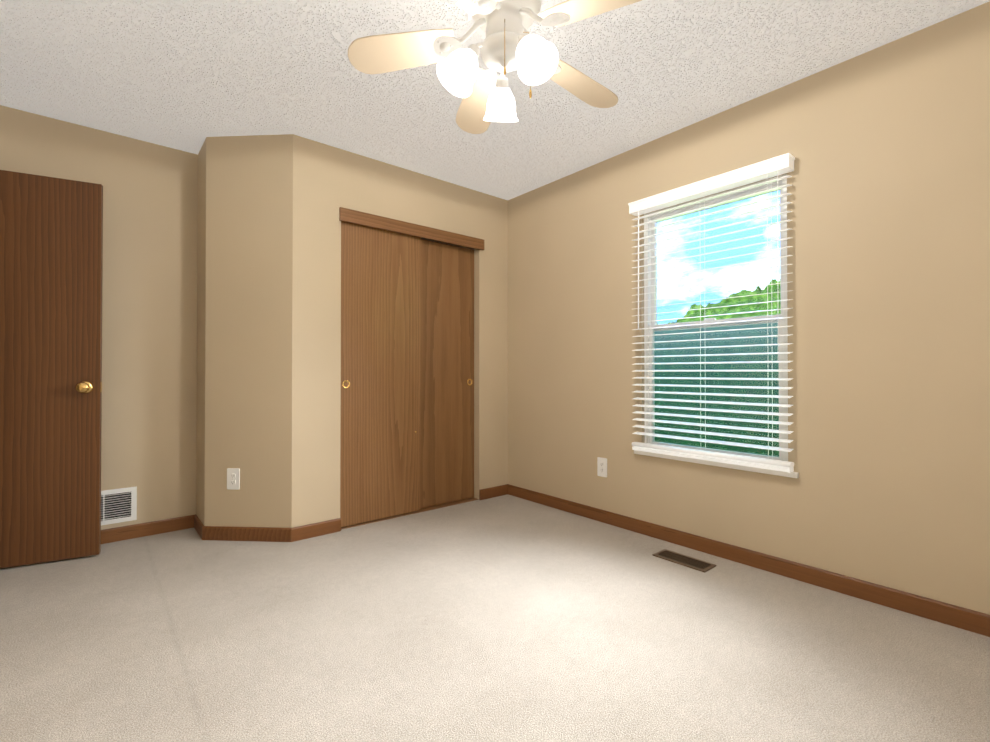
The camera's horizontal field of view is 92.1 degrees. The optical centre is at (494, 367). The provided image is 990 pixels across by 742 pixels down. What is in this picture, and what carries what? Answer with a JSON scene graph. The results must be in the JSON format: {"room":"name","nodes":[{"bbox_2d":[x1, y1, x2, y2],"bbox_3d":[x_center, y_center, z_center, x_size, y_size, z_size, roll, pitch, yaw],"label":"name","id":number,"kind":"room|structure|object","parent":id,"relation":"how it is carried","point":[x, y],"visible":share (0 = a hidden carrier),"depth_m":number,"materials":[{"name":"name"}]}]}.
{"room":"empty bedroom","nodes":[
{"label":"empty bedroom","id":0,"kind":"room"},
{"bbox_2d":[0,494,989,741],"bbox_3d":[-0.621,1.057,1.174,5.012,0.100,5.172,0,-1,-40],"label":"floor","id":1,"kind":"structure","parent":0,"point":[507,618],"depth_m":1.73,"materials":[{"name":"carpet"}]},
{"bbox_2d":[653,549,715,572],"bbox_3d":[0.994,1.014,2.516,0.125,0.007,0.288,0,-1,-40],"label":"floor vent","id":2,"kind":"object","parent":1,"relation":"in","point":[686,561],"visible":1,"depth_m":2.50,"materials":[{"name":"brown metal"}]},
{"bbox_2d":[0,1,989,614],"bbox_3d":[-0.171,-0.190,1.581,3.612,2.400,5.001,0,-1,-40],"label":"wall","id":3,"kind":"structure","parent":0,"point":[222,311],"depth_m":2.82,"materials":[{"name":"paint"}]},
{"bbox_2d":[0,170,102,567],"bbox_3d":[-2.502,0.005,2.404,0.820,2.000,0.177,0,-1,-28],"label":"entry door","id":4,"kind":"structure","parent":3,"relation":"in","point":[51,252],"depth_m":2.48,"materials":[{"name":"brown wood"}]},
{"bbox_2d":[101,486,136,524],"bbox_3d":[-2.269,0.814,2.771,0.305,0.200,0.010,0,-1,-40],"label":"air vent","id":5,"kind":"object","parent":3,"relation":"in","point":[118,505],"visible":0.6,"depth_m":2.81,"materials":[{"name":"white plastic"}]},
{"bbox_2d":[227,468,239,489],"bbox_3d":[-1.548,0.658,2.823,0.076,0.125,0.008,0,0,4],"label":"outlet","id":6,"kind":"object","parent":3,"relation":"attached to","point":[233,478],"visible":1,"depth_m":2.82,"materials":[{"name":"white plastic"}]},
{"bbox_2d":[340,221,420,526],"bbox_3d":[-0.764,0.026,3.218,0.588,1.971,0.033,0,-1,-40],"label":"closet door","id":7,"kind":"structure","parent":3,"relation":"in","point":[380,390],"depth_m":3.19,"materials":[{"name":"brown wood"}]},
{"bbox_2d":[339,207,483,529],"bbox_3d":[-0.561,0.011,3.393,1.156,2.027,0.115,0,-1,-40],"label":"trim","id":8,"kind":"structure","parent":3,"relation":"attached to","point":[397,226],"depth_m":3.32,"materials":[{"name":"brown wood"}]},
{"bbox_2d":[420,239,473,507],"bbox_3d":[-0.387,0.029,3.585,0.562,1.971,0.032,0,-1,-40],"label":"closet door","id":9,"kind":"structure","parent":3,"relation":"in","point":[446,373],"depth_m":3.59,"materials":[{"name":"brown wood"}]},
{"bbox_2d":[101,484,989,636],"bbox_3d":[-0.130,0.970,1.522,3.412,0.080,4.672,0,-1,-40],"label":"baseboard","id":10,"kind":"structure","parent":3,"relation":"attached to","point":[970,620],"depth_m":2.75,"materials":[{"name":"brown wood"}]},
{"bbox_2d":[597,457,606,476],"bbox_3d":[0.711,0.661,3.170,0.008,0.125,0.076,0,-1,-40],"label":"electrical outlet","id":11,"kind":"object","parent":3,"relation":"attached to","point":[601,467],"visible":1,"depth_m":3.17,"materials":[{"name":"white plastic"}]},
{"bbox_2d":[644,174,787,460],"bbox_3d":[1.213,-0.226,2.679,0.070,1.460,0.810,0,-1,-40],"label":"window","id":12,"kind":"structure","parent":3,"relation":"in","point":[650,303],"depth_m":2.66,"materials":[{"name":"clear glass"}]},
{"bbox_2d":[628,153,794,472],"bbox_3d":[1.135,-0.256,2.617,0.079,1.515,0.888,0,-1,-40],"label":"window blind","id":13,"kind":"object","parent":12,"relation":"attached to","point":[766,169],"visible":0.96,"depth_m":2.55,"materials":[{"name":"white plastic"}]},
{"bbox_2d":[634,450,798,477],"bbox_3d":[1.170,0.519,2.637,0.052,0.026,0.900,0,-1,-40],"label":"window sill","id":14,"kind":"structure","parent":3,"relation":"attached to","point":[767,471],"depth_m":2.54,"materials":[{"name":"white wood"}]},
{"bbox_2d":[0,0,989,199],"bbox_3d":[-0.621,-1.443,1.195,5.012,0.100,5.172,0,-1,-40],"label":"ceiling","id":15,"kind":"structure","parent":0,"point":[189,76],"depth_m":2.23,"materials":[{"name":"white paint"}]},
{"bbox_2d":[348,0,641,133],"bbox_3d":[0.068,-1.159,1.687,1.034,0.460,1.052,0,-1,-40],"label":"ceiling fan","id":16,"kind":"object","parent":15,"relation":"hanging from","point":[510,43],"visible":1,"depth_m":1.65,"materials":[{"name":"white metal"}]},
{"label":"outside","id":17,"kind":"structure","parent":0,"visible":0},
{"bbox_2d":[657,190,780,324],"bbox_3d":[5.554,-3.921,9.886,0.001,18.000,36.000,0,-1,-40],"label":"window pane","id":18,"kind":"structure","parent":17,"point":[762,291],"depth_m":10.54,"materials":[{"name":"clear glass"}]}
]}

